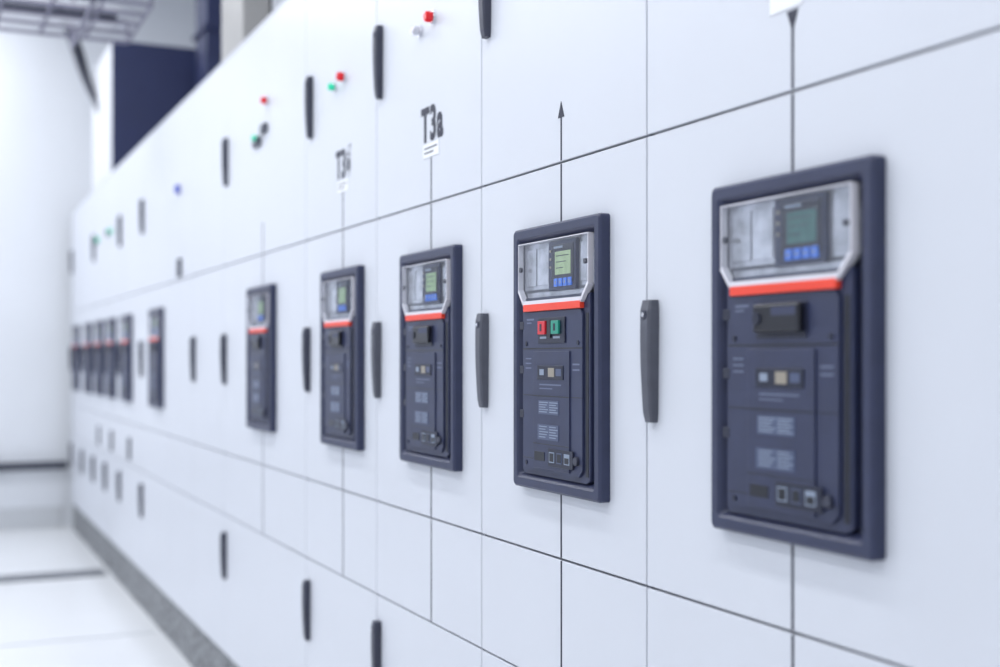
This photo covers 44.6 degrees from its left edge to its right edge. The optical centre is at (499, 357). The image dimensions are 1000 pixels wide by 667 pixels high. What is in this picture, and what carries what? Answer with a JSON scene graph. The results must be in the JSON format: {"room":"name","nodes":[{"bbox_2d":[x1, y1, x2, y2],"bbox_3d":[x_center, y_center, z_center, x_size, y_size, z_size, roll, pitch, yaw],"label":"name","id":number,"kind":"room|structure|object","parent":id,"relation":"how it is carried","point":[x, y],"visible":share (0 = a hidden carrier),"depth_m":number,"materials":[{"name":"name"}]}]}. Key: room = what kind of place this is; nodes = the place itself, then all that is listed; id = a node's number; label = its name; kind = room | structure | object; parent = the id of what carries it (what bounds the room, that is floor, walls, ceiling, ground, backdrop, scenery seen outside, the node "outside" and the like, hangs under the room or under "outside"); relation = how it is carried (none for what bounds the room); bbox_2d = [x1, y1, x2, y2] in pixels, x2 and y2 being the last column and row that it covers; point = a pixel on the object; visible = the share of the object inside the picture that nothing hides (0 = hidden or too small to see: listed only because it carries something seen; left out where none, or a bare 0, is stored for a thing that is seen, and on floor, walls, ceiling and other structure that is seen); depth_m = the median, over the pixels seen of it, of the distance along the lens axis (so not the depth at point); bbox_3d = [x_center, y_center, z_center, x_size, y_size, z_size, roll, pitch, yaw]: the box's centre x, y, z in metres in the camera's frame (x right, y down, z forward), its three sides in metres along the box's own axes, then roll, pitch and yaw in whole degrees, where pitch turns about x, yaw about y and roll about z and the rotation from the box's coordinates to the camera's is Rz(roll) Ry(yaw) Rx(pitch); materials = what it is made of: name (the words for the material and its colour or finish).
{"room":"electrical room","nodes":[
{"label":"electrical room","id":0,"kind":"room"},
{"bbox_2d":[0,526,191,666],"bbox_3d":[-1.292,1.340,2.625,5.100,0.100,13.850,0,0,-25],"label":"floor","id":1,"kind":"structure","parent":0,"point":[81,607],"depth_m":6.16,"materials":[{"name":"white tile"}]},
{"bbox_2d":[0,568,106,582],"bbox_3d":[-3.998,1.288,6.584,3.580,0.004,0.240,0,0,-25],"label":"floor strip","id":2,"kind":"object","parent":1,"relation":"on","point":[89,572],"visible":1,"depth_m":7.21,"materials":[{"name":"grey metal"}]},
{"bbox_2d":[69,202,83,540],"bbox_3d":[-2.752,0.095,9.040,0.772,2.391,0.700,0,0,-25],"label":"tall cabinet","id":3,"kind":"object","parent":1,"relation":"on","point":[76,255],"visible":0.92,"depth_m":8.85,"materials":[{"name":"white metal"}]},
{"bbox_2d":[72,325,79,390],"bbox_3d":[-3.084,0.000,8.852,0.032,0.468,0.324,0,0,-25],"label":"circuit breaker","id":4,"kind":"object","parent":3,"relation":"attached to","point":[75,329],"visible":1,"depth_m":8.76,"materials":[{"name":"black plastic"}]},
{"bbox_2d":[0,631,154,646],"bbox_3d":[-3.244,1.289,4.983,3.580,0.002,0.020,0,0,-25],"label":"trim","id":5,"kind":"structure","parent":1,"relation":"on","point":[150,631],"depth_m":5.60,"materials":[{"name":"grey"}]},
{"bbox_2d":[80,190,94,553],"bbox_3d":[-2.470,0.095,8.442,0.772,2.391,0.620,0,0,-25],"label":"tall cabinet","id":6,"kind":"object","parent":1,"relation":"on","point":[87,451],"visible":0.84,"depth_m":8.25,"materials":[{"name":"white metal"}]},
{"bbox_2d":[83,323,91,392],"bbox_3d":[-2.777,0.000,8.201,0.032,0.468,0.324,0,0,-25],"label":"circuit breaker","id":7,"kind":"object","parent":6,"relation":"attached to","point":[87,334],"visible":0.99,"depth_m":8.14,"materials":[{"name":"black plastic"}]},
{"bbox_2d":[91,179,106,567],"bbox_3d":[-2.215,0.095,7.900,0.772,2.391,0.580,0,0,-25],"label":"tall cabinet","id":8,"kind":"object","parent":1,"relation":"on","point":[98,239],"visible":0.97,"depth_m":7.73,"materials":[{"name":"white metal"}]},
{"bbox_2d":[94,320,103,395],"bbox_3d":[-2.530,0.000,7.676,0.032,0.468,0.324,0,0,-25],"label":"circuit breaker","id":9,"kind":"object","parent":8,"relation":"attached to","point":[98,325],"visible":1,"depth_m":7.62,"materials":[{"name":"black plastic"}]},
{"bbox_2d":[102,165,120,583],"bbox_3d":[-1.963,0.095,7.366,0.772,2.391,0.600,0,0,-25],"label":"tall cabinet","id":10,"kind":"object","parent":1,"relation":"on","point":[111,465],"visible":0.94,"depth_m":7.20,"materials":[{"name":"white metal"}]},
{"bbox_2d":[105,317,115,398],"bbox_3d":[-2.299,0.000,7.188,0.032,0.468,0.324,0,0,-25],"label":"circuit breaker","id":11,"kind":"object","parent":10,"relation":"attached to","point":[110,331],"visible":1,"depth_m":7.12,"materials":[{"name":"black plastic"}]},
{"bbox_2d":[92,42,195,190],"bbox_3d":[-2.169,-1.491,7.794,0.720,0.780,0.950,0,0,-25],"label":"duct","id":12,"kind":"object","parent":10,"relation":"on","point":[137,86],"visible":0.38,"depth_m":7.31,"materials":[{"name":"blue metal"}]},
{"bbox_2d":[192,0,221,87],"bbox_3d":[-1.661,-2.051,7.232,0.260,1.900,0.340,0,0,-25],"label":"busbar riser","id":13,"kind":"object","parent":10,"relation":"on","point":[207,37],"visible":0.2,"depth_m":7.08,"materials":[{"name":"blue metal"}]},
{"bbox_2d":[116,143,142,608],"bbox_3d":[-1.669,0.095,6.742,0.772,2.391,0.780,0,0,-25],"label":"tall cabinet","id":14,"kind":"object","parent":1,"relation":"on","point":[129,475],"visible":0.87,"depth_m":6.57,"materials":[{"name":"white metal"}]},
{"bbox_2d":[120,314,132,401],"bbox_3d":[-2.039,0.000,6.636,0.032,0.468,0.324,0,0,-25],"label":"circuit breaker","id":15,"kind":"object","parent":14,"relation":"attached to","point":[126,321],"visible":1,"depth_m":6.57,"materials":[{"name":"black plastic"}]},
{"bbox_2d":[138,116,170,641],"bbox_3d":[-1.339,0.095,6.041,0.772,2.391,0.770,0,0,-25],"label":"tall cabinet","id":16,"kind":"object","parent":1,"relation":"on","point":[153,492],"visible":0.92,"depth_m":5.83,"materials":[{"name":"white metal"}]},
{"bbox_2d":[148,307,163,408],"bbox_3d":[-1.639,0.000,5.785,0.032,0.468,0.324,0,0,-25],"label":"circuit breaker","id":17,"kind":"object","parent":16,"relation":"attached to","point":[155,316],"visible":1,"depth_m":5.72,"materials":[{"name":"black plastic"}]},
{"bbox_2d":[169,92,195,666],"bbox_3d":[-1.055,0.095,5.439,0.772,2.391,0.560,0,0,-25],"label":"tall cabinet","id":18,"kind":"object","parent":1,"relation":"on","point":[183,628],"visible":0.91,"depth_m":5.26,"materials":[{"name":"white metal"}]},
{"bbox_2d":[174,184,180,194],"bbox_3d":[-1.395,-0.730,5.279,0.022,0.050,0.050,0,0,-25],"label":"lamp","id":19,"kind":"object","parent":18,"relation":"attached to","point":[177,189],"depth_m":5.27,"materials":[{"name":"blue plastic"}]},
{"bbox_2d":[189,61,225,666],"bbox_3d":[-0.814,0.095,4.928,0.772,2.391,0.570,0,0,-25],"label":"tall cabinet","id":20,"kind":"object","parent":1,"relation":"on","point":[208,97],"visible":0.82,"depth_m":4.78,"materials":[{"name":"white metal"}]},
{"bbox_2d":[222,0,283,61],"bbox_3d":[-0.871,-2.051,4.592,0.300,1.900,0.370,0,0,-25],"label":"duct","id":21,"kind":"object","parent":20,"relation":"on","point":[240,18],"visible":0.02,"depth_m":4.43,"materials":[{"name":"white metal"}]},
{"bbox_2d":[220,0,306,666],"bbox_3d":[-0.463,0.095,4.183,0.772,2.391,1.077,0,0,-25],"label":"tall cabinet","id":22,"kind":"object","parent":1,"relation":"on","point":[263,557],"visible":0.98,"depth_m":3.97,"materials":[{"name":"white metal"}]},
{"bbox_2d":[251,135,258,140],"bbox_3d":[-0.811,-0.728,4.042,0.022,0.025,0.025,0,0,-25],"label":"lamp","id":23,"kind":"object","parent":22,"relation":"on","point":[254,137],"depth_m":4.03,"materials":[{"name":"green plastic"}]},
{"bbox_2d":[246,284,276,431],"bbox_3d":[-0.786,0.000,3.976,0.032,0.468,0.324,0,0,-25],"label":"circuit breaker","id":24,"kind":"object","parent":22,"relation":"attached to","point":[261,301],"visible":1,"depth_m":3.92,"materials":[{"name":"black plastic"}]},
{"bbox_2d":[260,96,268,104],"bbox_3d":[-0.759,-0.830,3.931,0.022,0.030,0.030,0,0,-25],"label":"lamp","id":25,"kind":"object","parent":22,"relation":"attached to","point":[264,100],"depth_m":3.92,"materials":[{"name":"red plastic"}]},
{"bbox_2d":[302,0,377,666],"bbox_3d":[-0.103,0.095,3.419,0.772,2.391,0.613,0,0,-25],"label":"tall cabinet","id":26,"kind":"object","parent":1,"relation":"on","point":[339,589],"visible":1,"depth_m":3.26,"materials":[{"name":"white metal"}]},
{"bbox_2d":[327,83,336,91],"bbox_3d":[-0.451,-0.728,3.277,0.022,0.025,0.025,0,0,-25],"label":"lamp","id":27,"kind":"object","parent":26,"relation":"attached to","point":[332,87],"depth_m":3.27,"materials":[{"name":"green plastic"}]},
{"bbox_2d":[336,71,346,82],"bbox_3d":[-0.418,-0.740,3.208,0.022,0.030,0.030,0,0,-25],"label":"lamp","id":28,"kind":"object","parent":26,"relation":"attached to","point":[341,76],"depth_m":3.20,"materials":[{"name":"red plastic"}]},
{"bbox_2d":[320,265,364,450],"bbox_3d":[-0.424,0.000,3.207,0.032,0.468,0.324,0,0,-25],"label":"circuit breaker","id":29,"kind":"object","parent":26,"relation":"attached to","point":[342,291],"visible":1,"depth_m":3.16,"materials":[{"name":"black plastic"}]},
{"bbox_2d":[371,0,482,666],"bbox_3d":[0.160,0.095,2.860,0.772,2.391,0.622,0,0,-25],"label":"tall cabinet","id":30,"kind":"object","parent":1,"relation":"on","point":[427,54],"visible":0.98,"depth_m":2.69,"materials":[{"name":"white metal"}]},
{"bbox_2d":[411,26,422,36],"bbox_3d":[-0.186,-0.728,2.716,0.022,0.025,0.025,0,0,-25],"label":"lamp","id":31,"kind":"object","parent":30,"relation":"attached to","point":[417,31],"depth_m":2.71,"materials":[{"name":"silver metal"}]},
{"bbox_2d":[423,10,435,23],"bbox_3d":[-0.154,-0.740,2.646,0.022,0.030,0.030,0,0,-25],"label":"lamp","id":32,"kind":"object","parent":30,"relation":"attached to","point":[429,16],"depth_m":2.64,"materials":[{"name":"red plastic"}]},
{"bbox_2d":[399,244,462,471],"bbox_3d":[-0.160,0.000,2.648,0.032,0.468,0.324,0,0,-25],"label":"circuit breaker","id":33,"kind":"object","parent":30,"relation":"attached to","point":[431,280],"visible":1,"depth_m":2.61,"materials":[{"name":"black plastic"}]},
{"bbox_2d":[475,0,648,666],"bbox_3d":[0.423,0.095,2.302,0.772,2.391,0.613,0,0,-25],"label":"tall cabinet","id":34,"kind":"object","parent":1,"relation":"on","point":[565,135],"visible":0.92,"depth_m":2.11,"materials":[{"name":"white metal"}]},
{"bbox_2d":[514,213,609,502],"bbox_3d":[0.097,0.000,2.110,0.026,0.468,0.324,0,0,-25],"label":"circuit breaker","id":35,"kind":"object","parent":34,"relation":"attached to","point":[562,268],"visible":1,"depth_m":2.07,"materials":[{"name":"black plastic"}]},
{"bbox_2d":[539,384,560,385],"bbox_3d":[0.087,0.047,2.111,0.001,0.002,0.080,0,0,-25],"label":"print","id":36,"kind":"object","parent":35,"relation":"on","point":[539,384],"depth_m":2.11,"materials":[{"name":"grey"}]},
{"bbox_2d":[549,453,552,461],"bbox_3d":[0.088,0.172,2.102,0.001,0.014,0.015,0,0,-25],"label":"socket","id":37,"kind":"object","parent":35,"relation":"attached to","point":[550,454],"depth_m":2.10,"materials":[{"name":"black plastic"}]},
{"bbox_2d":[557,454,560,462],"bbox_3d":[0.100,0.172,2.077,0.001,0.014,0.015,0,0,-25],"label":"socket","id":38,"kind":"object","parent":35,"relation":"attached to","point":[558,455],"depth_m":2.08,"materials":[{"name":"black plastic"}]},
{"bbox_2d":[640,0,999,666],"bbox_3d":[0.709,0.095,1.696,0.772,2.391,0.725,0,0,-25],"label":"tall cabinet","id":39,"kind":"object","parent":1,"relation":"on","point":[739,91],"visible":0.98,"depth_m":1.46,"materials":[{"name":"white metal"}]},
{"bbox_2d":[712,154,885,561],"bbox_3d":[0.361,0.000,1.543,0.032,0.468,0.324,0,0,-25],"label":"circuit breaker","id":40,"kind":"object","parent":39,"relation":"attached to","point":[799,256],"visible":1,"depth_m":1.51,"materials":[{"name":"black plastic"}]},
{"bbox_2d":[735,305,748,307],"bbox_3d":[0.321,-0.069,1.619,0.001,0.003,0.029,0,0,-25],"label":"print","id":41,"kind":"object","parent":40,"relation":"on","point":[736,306],"depth_m":1.62,"materials":[{"name":"grey"}]},
{"bbox_2d":[759,398,782,400],"bbox_3d":[0.346,0.053,1.560,0.001,0.002,0.048,0,0,-25],"label":"print","id":42,"kind":"object","parent":40,"relation":"on","point":[760,399],"depth_m":1.56,"materials":[{"name":"grey"}]},
{"bbox_2d":[759,393,798,396],"bbox_3d":[0.353,0.047,1.546,0.001,0.002,0.080,0,0,-25],"label":"print","id":43,"kind":"object","parent":40,"relation":"on","point":[760,394],"depth_m":1.55,"materials":[{"name":"grey"}]},
{"bbox_2d":[778,488,785,500],"bbox_3d":[0.355,0.172,1.536,0.001,0.014,0.015,0,0,-25],"label":"socket","id":44,"kind":"object","parent":40,"relation":"attached to","point":[781,491],"depth_m":1.54,"materials":[{"name":"black plastic"}]},
{"bbox_2d":[731,255,846,271],"bbox_3d":[0.366,-0.119,1.544,0.002,0.005,0.245,0,0,-25],"label":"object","id":45,"kind":"object","parent":40,"relation":"hanging from","point":[749,263],"depth_m":1.54,"materials":[{"name":"clear plastic"}]},
{"bbox_2d":[784,203,800,208],"bbox_3d":[0.366,-0.190,1.526,0.001,0.004,0.032,0,0,-25],"label":"print","id":46,"kind":"object","parent":40,"relation":"on","point":[786,205],"depth_m":1.53,"materials":[{"name":"grey"}]},
{"bbox_2d":[792,490,799,502],"bbox_3d":[0.366,0.172,1.512,0.001,0.014,0.015,0,0,-25],"label":"socket","id":47,"kind":"object","parent":40,"relation":"attached to","point":[795,493],"depth_m":1.51,"materials":[{"name":"black plastic"}]},
{"bbox_2d":[806,496,813,504],"bbox_3d":[0.378,0.174,1.487,0.001,0.010,0.015,0,0,-25],"label":"socket","id":48,"kind":"object","parent":40,"relation":"attached to","point":[809,499],"depth_m":1.49,"materials":[{"name":"black plastic"}]},
{"bbox_2d":[820,373,833,375],"bbox_3d":[0.393,0.020,1.467,0.001,0.003,0.024,0,0,-25],"label":"print","id":49,"kind":"object","parent":40,"relation":"on","point":[821,374],"depth_m":1.47,"materials":[{"name":"grey"}]},
{"bbox_2d":[0,0,195,526],"bbox_3d":[-4.276,-0.860,8.957,5.400,4.500,0.150,0,0,-25],"label":"wall","id":50,"kind":"structure","parent":0,"point":[46,105],"depth_m":9.25,"materials":[{"name":"paint"}]},
{"bbox_2d":[0,506,62,530],"bbox_3d":[-4.941,1.210,8.549,3.550,0.160,0.020,0,0,-25],"label":"baseboard","id":51,"kind":"structure","parent":50,"relation":"attached to","point":[35,517],"depth_m":9.20,"materials":[{"name":"grey"}]},
{"bbox_2d":[0,461,67,470],"bbox_3d":[-4.865,0.810,8.541,3.480,0.060,0.100,0,0,-25],"label":"guard rail","id":52,"kind":"object","parent":50,"relation":"attached to","point":[45,465],"visible":1,"depth_m":9.13,"materials":[{"name":"grey metal"}]},
{"bbox_3d":[-1.292,-3.060,2.625,5.100,0.100,13.850,0,0,-25],"label":"ceiling","id":53,"kind":"structure","parent":0,"visible":0},
{"bbox_2d":[0,0,153,47],"bbox_3d":[-3.217,-2.255,4.951,3.416,1.490,0.800,0,0,-25],"label":"cable tray","id":54,"kind":"object","parent":53,"relation":"hanging from","point":[73,14],"visible":1,"depth_m":5.56,"materials":[{"name":"metal"}]},
{"bbox_2d":[55,7,98,112],"bbox_3d":[-2.875,-2.283,8.043,0.868,1.470,0.183,0,0,28],"label":"cable bundle","id":55,"kind":"object","parent":53,"relation":"hanging from","point":[78,54],"visible":0.64,"depth_m":7.95,"materials":[{"name":"grey"}]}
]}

